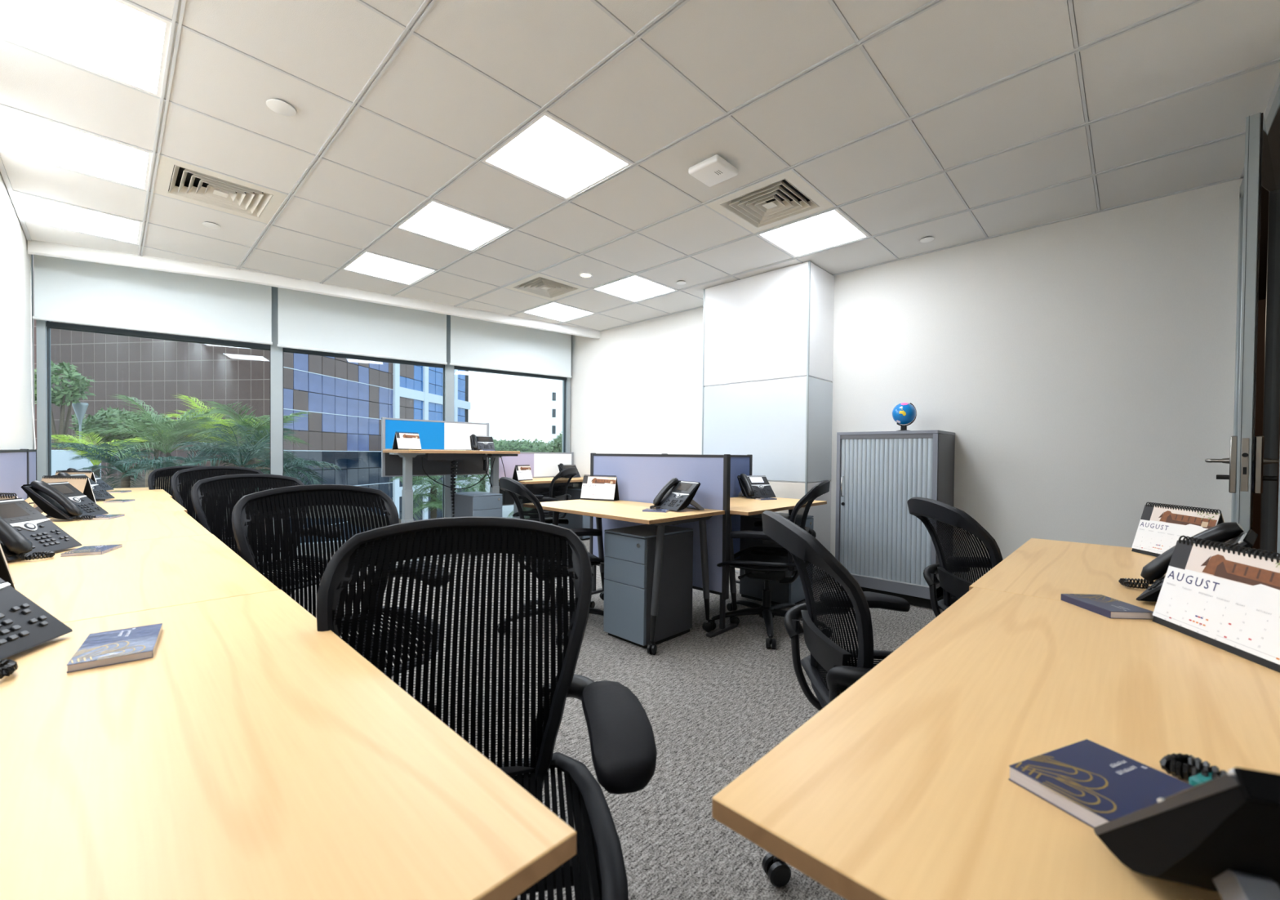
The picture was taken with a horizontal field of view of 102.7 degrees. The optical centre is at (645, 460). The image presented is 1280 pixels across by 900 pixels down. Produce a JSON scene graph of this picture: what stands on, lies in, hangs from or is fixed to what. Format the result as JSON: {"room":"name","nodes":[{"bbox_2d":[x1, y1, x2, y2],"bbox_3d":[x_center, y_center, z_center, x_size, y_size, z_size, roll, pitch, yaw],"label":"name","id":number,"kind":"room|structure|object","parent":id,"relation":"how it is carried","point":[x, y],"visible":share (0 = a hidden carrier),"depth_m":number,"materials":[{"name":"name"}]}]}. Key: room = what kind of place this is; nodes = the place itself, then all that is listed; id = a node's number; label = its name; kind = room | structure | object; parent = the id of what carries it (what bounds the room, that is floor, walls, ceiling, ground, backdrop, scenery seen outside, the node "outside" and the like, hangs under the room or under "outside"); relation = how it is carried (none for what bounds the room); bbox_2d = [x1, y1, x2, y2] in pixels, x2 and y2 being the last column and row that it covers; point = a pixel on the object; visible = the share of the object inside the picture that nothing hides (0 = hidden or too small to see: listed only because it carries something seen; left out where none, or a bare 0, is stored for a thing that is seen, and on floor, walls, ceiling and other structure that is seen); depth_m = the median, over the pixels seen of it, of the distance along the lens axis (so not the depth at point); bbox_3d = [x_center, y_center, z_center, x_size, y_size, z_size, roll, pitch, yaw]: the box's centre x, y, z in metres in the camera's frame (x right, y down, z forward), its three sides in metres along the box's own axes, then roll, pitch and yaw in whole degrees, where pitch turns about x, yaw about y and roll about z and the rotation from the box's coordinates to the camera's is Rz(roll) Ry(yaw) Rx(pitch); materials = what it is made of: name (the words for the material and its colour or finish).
{"room":"open-plan office","nodes":[
{"label":"open-plan office","id":0,"kind":"room"},
{"bbox_2d":[0,172,34,449],"bbox_3d":[-2.530,-0.438,1.726,7.150,2.900,0.135,1,1,44],"label":"wall","id":1,"kind":"structure","parent":0,"point":[16,426],"depth_m":3.37,"materials":[{"name":"paint"}]},
{"bbox_2d":[35,286,276,557],"bbox_3d":[-4.346,-0.456,4.669,1.582,2.820,0.120,0,1,-36],"label":"window","id":2,"kind":"structure","parent":1,"relation":"in","point":[43,327],"depth_m":4.28,"materials":[{"name":"metal"}]},
{"bbox_2d":[30,253,272,448],"bbox_3d":[-4.282,-0.947,4.546,1.553,1.748,0.072,0,1,-36],"label":"roller blind","id":3,"kind":"object","parent":2,"relation":"attached to","point":[68,291],"visible":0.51,"depth_m":4.47,"materials":[{"name":"fabric"}]},
{"bbox_2d":[448,315,570,524],"bbox_3d":[-1.712,-0.457,6.562,1.587,2.820,0.120,0,1,-36],"label":"window","id":4,"kind":"structure","parent":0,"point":[566,380],"depth_m":6.70,"materials":[{"name":"metal"}]},
{"bbox_2d":[449,315,571,377],"bbox_3d":[-1.651,-1.470,6.433,1.579,0.705,0.062,0,1,-36],"label":"roller blind","id":5,"kind":"object","parent":4,"relation":"attached to","point":[474,343],"visible":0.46,"depth_m":6.37,"materials":[{"name":"fabric"}]},
{"bbox_2d":[262,538,943,899],"bbox_3d":[-0.889,1.063,3.577,7.280,0.120,5.070,1,1,44],"label":"floor","id":6,"kind":"structure","parent":0,"point":[714,706],"depth_m":2.05,"materials":[{"name":"carpet"}]},
{"bbox_2d":[0,448,29,499],"bbox_3d":[-2.389,0.487,1.730,5.086,1.054,0.280,1,1,44],"label":"screen","id":7,"kind":"object","parent":6,"relation":"on","point":[14,464],"visible":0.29,"depth_m":3.03,"materials":[{"name":"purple fabric"}]},
{"bbox_2d":[24,486,172,501],"bbox_3d":[-4.050,0.604,3.817,1.258,0.730,0.678,1,1,44],"label":"desk","id":8,"kind":"object","parent":6,"relation":"on","point":[135,491],"visible":0.03,"depth_m":3.80,"materials":[{"name":"brown wood"}]},
{"bbox_2d":[26,496,186,515],"bbox_3d":[-3.173,0.624,2.973,1.173,0.730,0.666,1,1,44],"label":"desk","id":9,"kind":"object","parent":6,"relation":"on","point":[153,504],"visible":0.02,"depth_m":2.99,"materials":[{"name":"brown wood"}]},
{"bbox_2d":[33,475,96,507],"bbox_3d":[-3.243,0.171,2.856,0.265,0.179,0.092,1,1,3],"label":"desk calendar","id":10,"kind":"object","parent":9,"relation":"on","point":[82,483],"visible":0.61,"depth_m":2.85,"materials":[{"name":"grey paper"}]},
{"bbox_2d":[28,471,115,503],"bbox_3d":[-3.536,0.159,3.195,0.312,0.186,0.272,0,1,-16],"label":"desk phone","id":11,"kind":"object","parent":9,"relation":"on","point":[100,493],"visible":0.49,"depth_m":3.27,"materials":[{"name":"plastic"}]},
{"bbox_2d":[47,510,211,544],"bbox_3d":[-2.341,0.643,2.170,1.135,0.730,0.651,1,1,44],"label":"desk","id":12,"kind":"object","parent":6,"relation":"on","point":[172,523],"visible":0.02,"depth_m":2.16,"materials":[{"name":"brown wood"}]},
{"bbox_2d":[20,480,108,519],"bbox_3d":[-2.729,0.178,2.389,0.312,0.186,0.272,0,1,-17],"label":"desk phone","id":13,"kind":"object","parent":12,"relation":"on","point":[60,500],"visible":0.99,"depth_m":2.32,"materials":[{"name":"black plastic"}]},
{"bbox_2d":[6,533,279,622],"bbox_3d":[-1.515,0.662,1.383,1.144,0.730,0.653,1,1,44],"label":"desk","id":14,"kind":"object","parent":6,"relation":"on","point":[140,575],"visible":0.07,"depth_m":1.31,"materials":[{"name":"brown wood"}]},
{"bbox_2d":[0,497,82,560],"bbox_3d":[-1.937,0.198,1.546,0.312,0.186,0.272,0,1,-13],"label":"desk phone","id":15,"kind":"object","parent":14,"relation":"on","point":[26,533],"visible":0.99,"depth_m":1.58,"materials":[{"name":"black plastic"}]},
{"bbox_2d":[60,543,122,556],"bbox_3d":[-1.776,0.286,1.641,0.092,0.010,0.144,0,1,-27],"label":"notebook","id":16,"kind":"object","parent":14,"relation":"on","point":[90,549],"visible":1,"depth_m":1.62,"materials":[{"name":"paper"}]},
{"bbox_2d":[147,465,229,534],"bbox_3d":[-3.757,0.505,4.208,0.754,0.922,0.718,0,1,-39],"label":"office chair","id":17,"kind":"object","parent":6,"relation":"on","point":[166,472],"visible":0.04,"depth_m":4.28,"materials":[{"name":"black plastic"}]},
{"bbox_2d":[170,466,291,594],"bbox_3d":[-2.787,0.513,3.414,0.718,0.946,0.754,1,1,42],"label":"office chair","id":18,"kind":"object","parent":6,"relation":"on","point":[190,474],"visible":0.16,"depth_m":3.49,"materials":[{"name":"black plastic"}]},
{"bbox_2d":[191,473,341,592],"bbox_3d":[-2.014,0.540,2.704,0.718,0.927,0.754,1,1,40],"label":"office chair","id":19,"kind":"object","parent":6,"relation":"on","point":[217,483],"visible":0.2,"depth_m":2.77,"materials":[{"name":"black plastic"}]},
{"bbox_2d":[0,589,576,899],"bbox_3d":[-0.694,0.681,0.602,1.118,0.730,0.655,1,1,44],"label":"desk","id":20,"kind":"object","parent":6,"relation":"on","point":[256,753],"visible":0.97,"depth_m":0.51,"materials":[{"name":"brown wood"}]},
{"bbox_2d":[0,577,72,678],"bbox_3d":[-1.069,0.217,0.745,0.312,0.186,0.272,0,1,-14],"label":"desk phone","id":21,"kind":"object","parent":20,"relation":"on","point":[24,624],"visible":1,"depth_m":0.85,"materials":[{"name":"black plastic"}]},
{"bbox_2d":[66,622,163,672],"bbox_3d":[-0.869,0.304,0.845,0.092,0.012,0.169,0,1,-39],"label":"notebook","id":22,"kind":"object","parent":20,"relation":"on","point":[99,649],"visible":1,"depth_m":0.82,"materials":[{"name":"blue paper"}]},
{"bbox_2d":[231,484,449,715],"bbox_3d":[-1.042,0.560,1.739,0.718,0.932,0.754,1,1,45],"label":"office chair","id":23,"kind":"object","parent":6,"relation":"on","point":[279,499],"visible":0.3,"depth_m":1.84,"materials":[{"name":"black plastic"}]},
{"bbox_2d":[276,287,449,555],"bbox_3d":[-3.030,-0.457,5.615,1.659,2.820,0.120,0,1,-36],"label":"window","id":24,"kind":"structure","parent":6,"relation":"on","point":[446,388],"depth_m":5.41,"materials":[{"name":"metal"}]},
{"bbox_2d":[277,287,447,364],"bbox_3d":[-2.969,-1.470,5.486,1.599,0.705,0.062,0,1,-36],"label":"roller blind","id":25,"kind":"object","parent":24,"relation":"attached to","point":[307,321],"visible":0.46,"depth_m":5.42,"materials":[{"name":"fabric"}]},
{"bbox_2d":[381,417,519,560],"bbox_3d":[-2.046,0.261,5.426,0.691,1.409,1.255,1,1,44],"label":"desk","id":26,"kind":"object","parent":6,"relation":"on","point":[444,445],"visible":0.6,"depth_m":5.51,"materials":[{"name":"brown wood"}]},
{"bbox_2d":[391,431,421,449],"bbox_3d":[-2.386,-0.200,5.109,0.092,0.179,0.265,1,1,27],"label":"desk calendar","id":27,"kind":"object","parent":26,"relation":"on","point":[406,440],"visible":1,"depth_m":5.08,"materials":[{"name":"grey paper"}]},
{"bbox_2d":[424,453,482,459],"bbox_3d":[-2.048,-0.047,5.426,0.150,0.070,0.595,1,1,44],"label":"cable tray","id":28,"kind":"object","parent":26,"relation":"on","point":[428,455],"depth_m":5.35,"materials":[{"name":"black metal"}]},
{"bbox_2d":[466,434,494,450],"bbox_3d":[-1.849,-0.208,5.732,0.272,0.186,0.312,0,1,-28],"label":"desk phone","id":29,"kind":"object","parent":26,"relation":"on","point":[477,442],"visible":0.96,"depth_m":5.71,"materials":[{"name":"black plastic"}]},
{"bbox_2d":[451,491,502,555],"bbox_3d":[-1.824,0.657,5.510,0.508,0.620,0.330,1,1,44],"label":"drawer unit","id":30,"kind":"object","parent":6,"relation":"on","point":[482,504],"visible":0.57,"depth_m":5.36,"materials":[{"name":"metal"}]},
{"bbox_2d":[315,515,657,899],"bbox_3d":[-0.330,0.587,0.841,0.754,0.917,0.718,0,1,-12],"label":"office chair","id":31,"kind":"object","parent":6,"relation":"on","point":[624,752],"visible":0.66,"depth_m":1.01,"materials":[{"name":"black"}]},
{"bbox_2d":[498,451,583,518],"bbox_3d":[-1.168,0.425,6.296,0.676,1.074,1.245,1,1,44],"label":"desk","id":32,"kind":"object","parent":6,"relation":"on","point":[544,465],"visible":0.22,"depth_m":6.45,"materials":[{"name":"brown wood"}]},
{"bbox_2d":[512,466,577,518],"bbox_3d":[-1.106,0.518,5.633,0.718,0.908,0.754,1,1,13],"label":"office chair","id":33,"kind":"object","parent":6,"relation":"on","point":[559,495],"visible":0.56,"depth_m":5.48,"materials":[{"name":"black plastic"}]},
{"bbox_2d":[497,476,604,644],"bbox_3d":[-0.558,0.553,3.158,0.718,0.917,0.754,0,1,-29],"label":"office chair","id":34,"kind":"object","parent":6,"relation":"on","point":[514,488],"visible":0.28,"depth_m":2.98,"materials":[{"name":"black plastic"}]},
{"bbox_2d":[558,486,590,540],"bbox_3d":[-0.821,0.653,6.488,0.508,0.620,0.330,1,1,44],"label":"drawer unit","id":35,"kind":"object","parent":6,"relation":"on","point":[575,521],"visible":0.12,"depth_m":6.30,"materials":[{"name":"metal"}]},
{"bbox_2d":[524,498,724,653],"bbox_3d":[-0.170,0.650,3.184,1.130,0.730,0.655,1,1,44],"label":"desk","id":36,"kind":"object","parent":6,"relation":"on","point":[624,510],"visible":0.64,"depth_m":2.99,"materials":[{"name":"brown wood"}]},
{"bbox_2d":[580,474,619,501],"bbox_3d":[-0.327,0.188,3.646,0.265,0.179,0.092,1,1,23],"label":"desk calendar","id":37,"kind":"object","parent":36,"relation":"on","point":[594,487],"visible":1,"depth_m":3.62,"materials":[{"name":"grey paper"}]},
{"bbox_2d":[649,477,704,511],"bbox_3d":[0.188,0.197,3.076,0.312,0.186,0.272,0,1,-31],"label":"desk phone","id":38,"kind":"object","parent":36,"relation":"on","point":[677,495],"visible":0.99,"depth_m":3.04,"materials":[{"name":"black plastic"}]},
{"bbox_2d":[603,524,693,648],"bbox_3d":[0.015,0.711,3.015,0.328,0.617,0.428,1,1,44],"label":"drawer unit","id":39,"kind":"object","parent":6,"relation":"on","point":[629,552],"visible":0.93,"depth_m":2.89,"materials":[{"name":"metal"}]},
{"bbox_2d":[589,453,737,637],"bbox_3d":[0.037,0.481,3.470,1.246,1.064,0.280,1,1,44],"label":"screen","id":40,"kind":"object","parent":6,"relation":"on","point":[641,477],"visible":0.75,"depth_m":3.20,"materials":[{"name":"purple fabric"}]},
{"bbox_2d":[662,453,752,582],"bbox_3d":[0.483,0.480,3.814,0.280,1.064,1.076,1,1,44],"label":"screen","id":41,"kind":"object","parent":6,"relation":"on","point":[740,464],"visible":0.2,"depth_m":4.05,"materials":[{"name":"fabric"}]},
{"bbox_2d":[706,480,831,648],"bbox_3d":[0.776,0.566,3.139,0.718,0.917,0.754,1,1,27],"label":"office chair","id":42,"kind":"object","parent":6,"relation":"on","point":[771,567],"visible":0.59,"depth_m":3.02,"materials":[{"name":"black plastic"}]},
{"bbox_2d":[739,511,813,604],"bbox_3d":[0.972,0.709,3.798,0.428,0.617,0.330,1,1,44],"label":"drawer unit","id":43,"kind":"object","parent":6,"relation":"on","point":[750,588],"visible":0.39,"depth_m":3.71,"materials":[{"name":"metal"}]},
{"bbox_2d":[728,496,826,624],"bbox_3d":[0.721,0.653,3.567,0.640,0.730,1.050,1,1,44],"label":"desk","id":44,"kind":"object","parent":6,"relation":"on","point":[743,505],"visible":0.23,"depth_m":3.22,"materials":[{"name":"brown wood"}]},
{"bbox_2d":[737,473,776,498],"bbox_3d":[0.840,0.191,3.971,0.272,0.186,0.312,0,1,-17],"label":"desk phone","id":45,"kind":"object","parent":44,"relation":"on","point":[753,486],"visible":0.98,"depth_m":3.94,"materials":[{"name":"black plastic"}]},
{"bbox_2d":[761,510,910,886],"bbox_3d":[0.645,0.594,1.351,0.708,0.908,0.744,0,1,-14],"label":"office chair","id":46,"kind":"object","parent":6,"relation":"on","point":[827,655],"visible":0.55,"depth_m":1.26,"materials":[{"name":"black plastic"}]},
{"bbox_2d":[835,430,955,608],"bbox_3d":[1.882,0.403,3.899,0.706,1.243,0.485,1,1,44],"label":"cabinet","id":47,"kind":"object","parent":6,"relation":"on","point":[887,549],"visible":0.77,"depth_m":3.72,"materials":[{"name":"silver metal"}]},
{"bbox_2d":[892,402,916,431],"bbox_3d":[1.933,-0.327,3.830,0.164,0.220,0.165,1,1,44],"label":"globe","id":48,"kind":"object","parent":47,"relation":"on","point":[904,413],"visible":0.98,"depth_m":3.78},
{"bbox_2d":[906,496,1002,617],"bbox_3d":[1.404,0.597,1.992,0.718,0.898,0.754,1,1,6],"label":"office chair","id":49,"kind":"object","parent":6,"relation":"on","point":[952,584],"visible":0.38,"depth_m":1.97,"materials":[{"name":"black plastic"}]},
{"bbox_2d":[711,586,1279,899],"bbox_3d":[0.685,0.693,0.677,0.660,0.730,1.120,1,1,44],"label":"desk","id":50,"kind":"object","parent":6,"relation":"on","point":[900,787],"visible":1,"depth_m":0.59,"materials":[{"name":"brown wood"}]},
{"bbox_2d":[1008,738,1194,827],"bbox_3d":[0.450,0.320,0.508,0.138,0.015,0.090,0,1,-22],"label":"notebook","id":51,"kind":"object","parent":50,"relation":"on","point":[1095,784],"visible":0.92,"depth_m":0.50,"materials":[{"name":"blue paper"}]},
{"bbox_2d":[1061,593,1153,618],"bbox_3d":[1.008,0.317,1.124,0.090,0.015,0.138,1,1,3],"label":"notebook","id":52,"kind":"object","parent":50,"relation":"on","point":[1108,606],"visible":1,"depth_m":1.10,"materials":[{"name":"paper"}]},
{"bbox_2d":[1093,752,1279,899],"bbox_3d":[0.501,0.245,0.351,0.272,0.171,0.406,1,1,20],"label":"desk phone","id":53,"kind":"object","parent":50,"relation":"on","point":[1220,833],"visible":1,"depth_m":0.32,"materials":[{"name":"black plastic"}]},
{"bbox_2d":[1152,534,1279,672],"bbox_3d":[1.054,0.239,0.903,0.092,0.179,0.265,1,1,11],"label":"desk calendar","id":54,"kind":"object","parent":50,"relation":"on","point":[1227,599],"visible":1,"depth_m":0.91,"materials":[{"name":"paper"}]},
{"bbox_2d":[1157,612,1279,659],"bbox_3d":[1.012,0.295,0.911,0.141,0.028,0.212,1,1,44],"label":"print","id":55,"kind":"object","parent":54,"relation":"on","point":[1254,640],"depth_m":0.88,"materials":[{"name":"grey paper"}]},
{"bbox_2d":[1168,539,1279,593],"bbox_3d":[1.043,0.186,0.905,0.156,0.054,0.230,1,1,44],"label":"print","id":56,"kind":"object","parent":54,"relation":"attached to","point":[1243,571],"depth_m":0.92,"materials":[{"name":"paper"}]},
{"bbox_2d":[968,537,1166,611],"bbox_3d":[1.444,0.689,1.488,0.660,0.730,1.100,1,1,44],"label":"desk","id":57,"kind":"object","parent":6,"relation":"on","point":[1045,568],"visible":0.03,"depth_m":1.49,"materials":[{"name":"brown wood"}]},
{"bbox_2d":[1131,502,1228,556],"bbox_3d":[1.766,0.235,1.689,0.092,0.179,0.265,1,1,7],"label":"desk calendar","id":58,"kind":"object","parent":57,"relation":"on","point":[1160,526],"visible":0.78,"depth_m":1.71,"materials":[{"name":"grey paper"}]},
{"bbox_2d":[1140,504,1219,528],"bbox_3d":[1.754,0.182,1.690,0.170,0.054,0.220,1,1,44],"label":"print","id":59,"kind":"object","parent":58,"relation":"attached to","point":[1166,516],"depth_m":1.68,"materials":[{"name":"paper"}]},
{"bbox_2d":[1118,521,1257,601],"bbox_3d":[1.287,0.234,1.177,0.272,0.186,0.312,0,1,-38],"label":"desk phone","id":60,"kind":"object","parent":57,"relation":"on","point":[1156,569],"visible":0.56,"depth_m":1.20,"materials":[{"name":"black plastic"}]},
{"bbox_2d":[0,0,1279,338],"bbox_3d":[-0.862,-1.727,3.539,7.280,0.380,5.070,1,1,44],"label":"ceiling","id":61,"kind":"structure","parent":0,"point":[953,122],"depth_m":2.42,"materials":[{"name":"tile"}]},
{"bbox_2d":[0,105,152,191],"bbox_3d":[-3.025,-1.667,2.706,0.586,0.059,0.586,1,1,44],"label":"ceiling light","id":62,"kind":"object","parent":61,"relation":"attached to","point":[22,135],"visible":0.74,"depth_m":2.70,"materials":[{"name":"white plastic"}]},
{"bbox_2d":[13,191,142,244],"bbox_3d":[-3.894,-1.687,3.534,0.586,0.059,0.586,1,1,44],"label":"ceiling light","id":63,"kind":"object","parent":61,"relation":"attached to","point":[33,209],"visible":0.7,"depth_m":3.52,"materials":[{"name":"white plastic"}]},
{"bbox_2d":[0,0,171,97],"bbox_3d":[-2.157,-1.647,1.878,0.586,0.059,0.586,1,1,44],"label":"ceiling light","id":64,"kind":"object","parent":61,"relation":"attached to","point":[121,42],"visible":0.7,"depth_m":1.95,"materials":[{"name":"white plastic"}]},
{"bbox_2d":[153,155,288,223],"bbox_3d":[-2.611,-1.693,3.140,0.586,0.110,0.586,1,1,44],"label":"ceiling vent","id":65,"kind":"object","parent":61,"relation":"in","point":[175,179],"visible":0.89,"depth_m":3.15,"materials":[{"name":"metal"}]},
{"bbox_2d":[266,98,296,115],"bbox_3d":[-1.666,-1.615,2.336,0.112,0.014,0.112,1,1,44],"label":"sprinkler cover","id":66,"kind":"object","parent":61,"relation":"attached to","point":[280,107],"visible":1,"depth_m":2.33,"materials":[{"name":"white plastic"}]},
{"bbox_2d":[342,251,436,284],"bbox_3d":[-2.217,-1.683,4.423,0.586,0.059,0.586,1,1,44],"label":"ceiling light","id":67,"kind":"object","parent":61,"relation":"attached to","point":[370,264],"visible":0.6,"depth_m":4.42,"materials":[{"name":"white plastic"}]},
{"bbox_2d":[395,200,511,251],"bbox_3d":[-1.349,-1.663,3.595,0.586,0.059,0.586,1,1,44],"label":"ceiling light","id":68,"kind":"object","parent":61,"relation":"attached to","point":[436,220],"visible":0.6,"depth_m":3.58,"materials":[{"name":"white plastic"}]},
{"bbox_2d":[503,273,588,301],"bbox_3d":[-0.955,-1.702,4.877,0.586,0.110,0.586,1,1,44],"label":"ceiling vent","id":69,"kind":"object","parent":61,"relation":"in","point":[539,285],"visible":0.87,"depth_m":4.89,"materials":[{"name":"metal"}]},
{"bbox_2d":[481,112,632,199],"bbox_3d":[-0.480,-1.643,2.767,0.586,0.059,0.586,1,1,44],"label":"ceiling light","id":70,"kind":"object","parent":61,"relation":"attached to","point":[548,154],"visible":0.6,"depth_m":2.74,"materials":[{"name":"white plastic"}]},
{"bbox_2d":[522,302,595,321],"bbox_3d":[-0.975,-1.689,5.726,0.586,0.059,0.586,1,1,44],"label":"ceiling light","id":71,"kind":"object","parent":61,"relation":"attached to","point":[555,311],"visible":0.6,"depth_m":5.73,"materials":[{"name":"white plastic"}]},
{"bbox_2d":[592,275,677,302],"bbox_3d":[-0.107,-1.669,4.898,0.586,0.059,0.586,1,1,44],"label":"ceiling light","id":72,"kind":"object","parent":61,"relation":"attached to","point":[635,288],"visible":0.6,"depth_m":4.90,"materials":[{"name":"white plastic"}]},
{"bbox_2d":[688,154,737,186],"bbox_3d":[0.367,-1.583,2.788,0.200,0.051,0.201,1,1,44],"label":"wireless access point","id":73,"kind":"object","parent":61,"relation":"attached to","point":[713,171],"visible":1,"depth_m":2.76,"materials":[{"name":"white plastic"}]},
{"bbox_2d":[706,169,834,233],"bbox_3d":[0.782,-1.662,3.221,0.586,0.110,0.586,1,1,44],"label":"ceiling vent","id":74,"kind":"object","parent":61,"relation":"in","point":[784,197],"visible":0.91,"depth_m":3.24,"materials":[{"name":"metal"}]},
{"bbox_2d":[756,208,870,257],"bbox_3d":[1.196,-1.639,3.656,0.586,0.059,0.586,1,1,44],"label":"ceiling light","id":75,"kind":"object","parent":61,"relation":"attached to","point":[830,228],"visible":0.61,"depth_m":3.64,"materials":[{"name":"white plastic"}]},
{"bbox_2d":[702,261,834,580],"bbox_3d":[1.084,-0.324,4.671,1.066,2.660,0.474,1,1,44],"label":"column","id":76,"kind":"structure","parent":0,"point":[768,336],"depth_m":4.38,"materials":[{"name":"paint"}]},
{"bbox_2d":[562,177,1243,582],"bbox_3d":[1.170,-0.448,5.013,6.330,2.900,0.140,1,1,44],"label":"wall","id":77,"kind":"structure","parent":0,"point":[1081,370],"depth_m":3.49,"materials":[{"name":"paint"}]},
{"bbox_3d":[1.716,-0.388,1.086,0.120,2.900,4.790,1,1,44],"label":"wall","id":78,"kind":"structure","parent":0,"visible":0},
{"bbox_2d":[1204,112,1279,555],"bbox_3d":[2.883,-0.189,2.415,1.017,2.463,0.240,0,1,-37],"label":"door","id":79,"kind":"structure","parent":78,"relation":"in","point":[1249,460],"depth_m":2.12,"materials":[{"name":"metal"}]},
{"bbox_2d":[1231,85,1279,558],"bbox_3d":[2.875,-0.229,2.317,0.155,2.570,1.330,1,1,44],"label":"trim","id":80,"kind":"structure","parent":78,"relation":"attached to","point":[1272,122],"depth_m":2.71,"materials":[{"name":"metal"}]},
{"label":"outside","id":81,"kind":"structure","parent":0,"visible":0},
{"bbox_2d":[467,473,513,517],"bbox_3d":[-36.106,3.344,33.858,85.100,0.200,120.000,1,1,44],"label":"paving","id":82,"kind":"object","parent":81,"point":[506,509],"depth_m":38.35,"materials":[{"name":"white"}]},
{"bbox_2d":[33,265,298,546],"bbox_3d":[-18.140,-2.606,17.388,13.457,12.500,0.906,1,1,8],"label":"stone building","id":83,"kind":"structure","parent":82,"relation":"on","point":[153,371],"depth_m":16.59,"materials":[{"name":"grey stone"}]},
{"bbox_2d":[283,351,470,542],"bbox_3d":[-11.116,-2.608,22.419,1.000,12.500,12.900,1,1,7],"label":"glass building","id":84,"kind":"structure","parent":82,"relation":"on","point":[348,399],"depth_m":19.50,"materials":[{"name":"blue glass"}]},
{"bbox_2d":[493,437,538,452],"bbox_3d":[-7.178,0.125,27.966,2.840,2.871,2.819,1,1,-1],"label":"tree","id":85,"kind":"object","parent":82,"relation":"on","point":[506,445],"visible":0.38,"depth_m":27.42,"materials":[{"name":"green plant"}]},
{"bbox_2d":[548,378,562,443],"bbox_3d":[-5.713,-2.699,50.688,7.200,12.000,5.040,0,1,-5],"label":"building","id":86,"kind":"structure","parent":82,"relation":"on","point":[555,385],"depth_m":47.91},
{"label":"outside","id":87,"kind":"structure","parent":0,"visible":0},
{"bbox_2d":[101,475,400,528],"bbox_3d":[-8.621,1.002,7.916,9.000,1.364,8.400,1,1,44],"label":"planting bed","id":88,"kind":"object","parent":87,"point":[142,481],"visible":0.02,"depth_m":9.32,"materials":[{"name":"soil"}]},
{"bbox_2d":[34,360,95,449],"bbox_3d":[-11.518,-1.016,10.059,1.053,1.870,0.976,1,1,44],"label":"tree","id":89,"kind":"object","parent":88,"relation":"on","point":[72,393],"visible":0.66,"depth_m":9.98,"materials":[{"name":"green plant"}]},
{"bbox_2d":[36,449,101,479],"bbox_3d":[-11.562,0.316,8.583,0.200,1.030,3.310,1,1,44],"label":"wall","id":90,"kind":"structure","parent":88,"relation":"on","point":[60,460],"depth_m":9.39,"materials":[{"name":"paint"}]},
{"bbox_2d":[51,431,149,477],"bbox_3d":[-8.781,0.080,8.269,1.144,1.108,1.307,1,1,44],"label":"palm","id":91,"kind":"object","parent":88,"relation":"on","point":[67,437],"visible":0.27,"depth_m":8.11,"materials":[{"name":"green plant"}]},
{"bbox_2d":[68,405,171,476],"bbox_3d":[-11.702,-0.320,11.489,1.678,1.815,1.753,1,1,44],"label":"shrub","id":92,"kind":"object","parent":88,"relation":"on","point":[91,421],"visible":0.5,"depth_m":11.10,"materials":[{"name":"green plant"}]},
{"bbox_2d":[51,442,195,488],"bbox_3d":[-7.002,0.144,6.900,1.421,0.766,1.516,1,1,44],"label":"palm","id":93,"kind":"object","parent":88,"relation":"on","point":[125,482],"visible":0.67,"depth_m":6.78,"materials":[{"name":"green plant"}]},
{"bbox_2d":[75,394,230,461],"bbox_3d":[-7.207,-0.335,7.578,1.633,1.241,1.864,1,1,20],"label":"palm","id":94,"kind":"object","parent":88,"relation":"on","point":[180,424],"visible":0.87,"depth_m":7.45,"materials":[{"name":"green plant"}]},
{"bbox_2d":[103,442,243,489],"bbox_3d":[-6.117,0.114,6.796,1.279,0.747,1.442,0,1,-26],"label":"palm","id":95,"kind":"object","parent":88,"relation":"on","point":[148,464],"visible":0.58,"depth_m":6.45,"materials":[{"name":"green plant"}]},
{"bbox_2d":[151,393,266,466],"bbox_3d":[-7.141,-0.296,8.417,1.598,1.544,1.627,1,1,40],"label":"palm","id":96,"kind":"object","parent":88,"relation":"on","point":[193,403],"visible":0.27,"depth_m":8.25,"materials":[{"name":"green plant"}]},
{"bbox_2d":[170,423,303,494],"bbox_3d":[-5.560,0.050,7.047,1.569,1.061,1.563,1,1,44],"label":"palm","id":97,"kind":"object","parent":88,"relation":"on","point":[264,444],"visible":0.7,"depth_m":6.80,"materials":[{"name":"green plant"}]},
{"bbox_2d":[169,400,312,469],"bbox_3d":[-6.074,-0.244,7.951,1.784,1.251,1.646,1,1,10],"label":"palm","id":98,"kind":"object","parent":88,"relation":"on","point":[260,424],"visible":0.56,"depth_m":7.66,"materials":[{"name":"green plant"}]},
{"bbox_2d":[223,445,339,490],"bbox_3d":[-5.110,0.208,7.186,1.260,0.831,1.352,1,1,14],"label":"palm","id":99,"kind":"object","parent":88,"relation":"on","point":[262,455],"visible":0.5,"depth_m":7.14,"materials":[{"name":"green plant"}]},
{"bbox_2d":[387,475,474,519],"bbox_3d":[-3.096,0.833,7.633,1.142,1.618,1.319,0,1,-9],"label":"palm","id":100,"kind":"object","parent":88,"relation":"on","point":[433,486],"visible":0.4,"depth_m":7.52,"materials":[{"name":"green plant"}]},
{"bbox_2d":[441,463,490,492],"bbox_3d":[-2.513,0.781,7.946,1.278,1.612,1.111,1,1,18],"label":"palm","id":101,"kind":"object","parent":88,"relation":"on","point":[481,486],"visible":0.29,"depth_m":7.81,"materials":[{"name":"green plant"}]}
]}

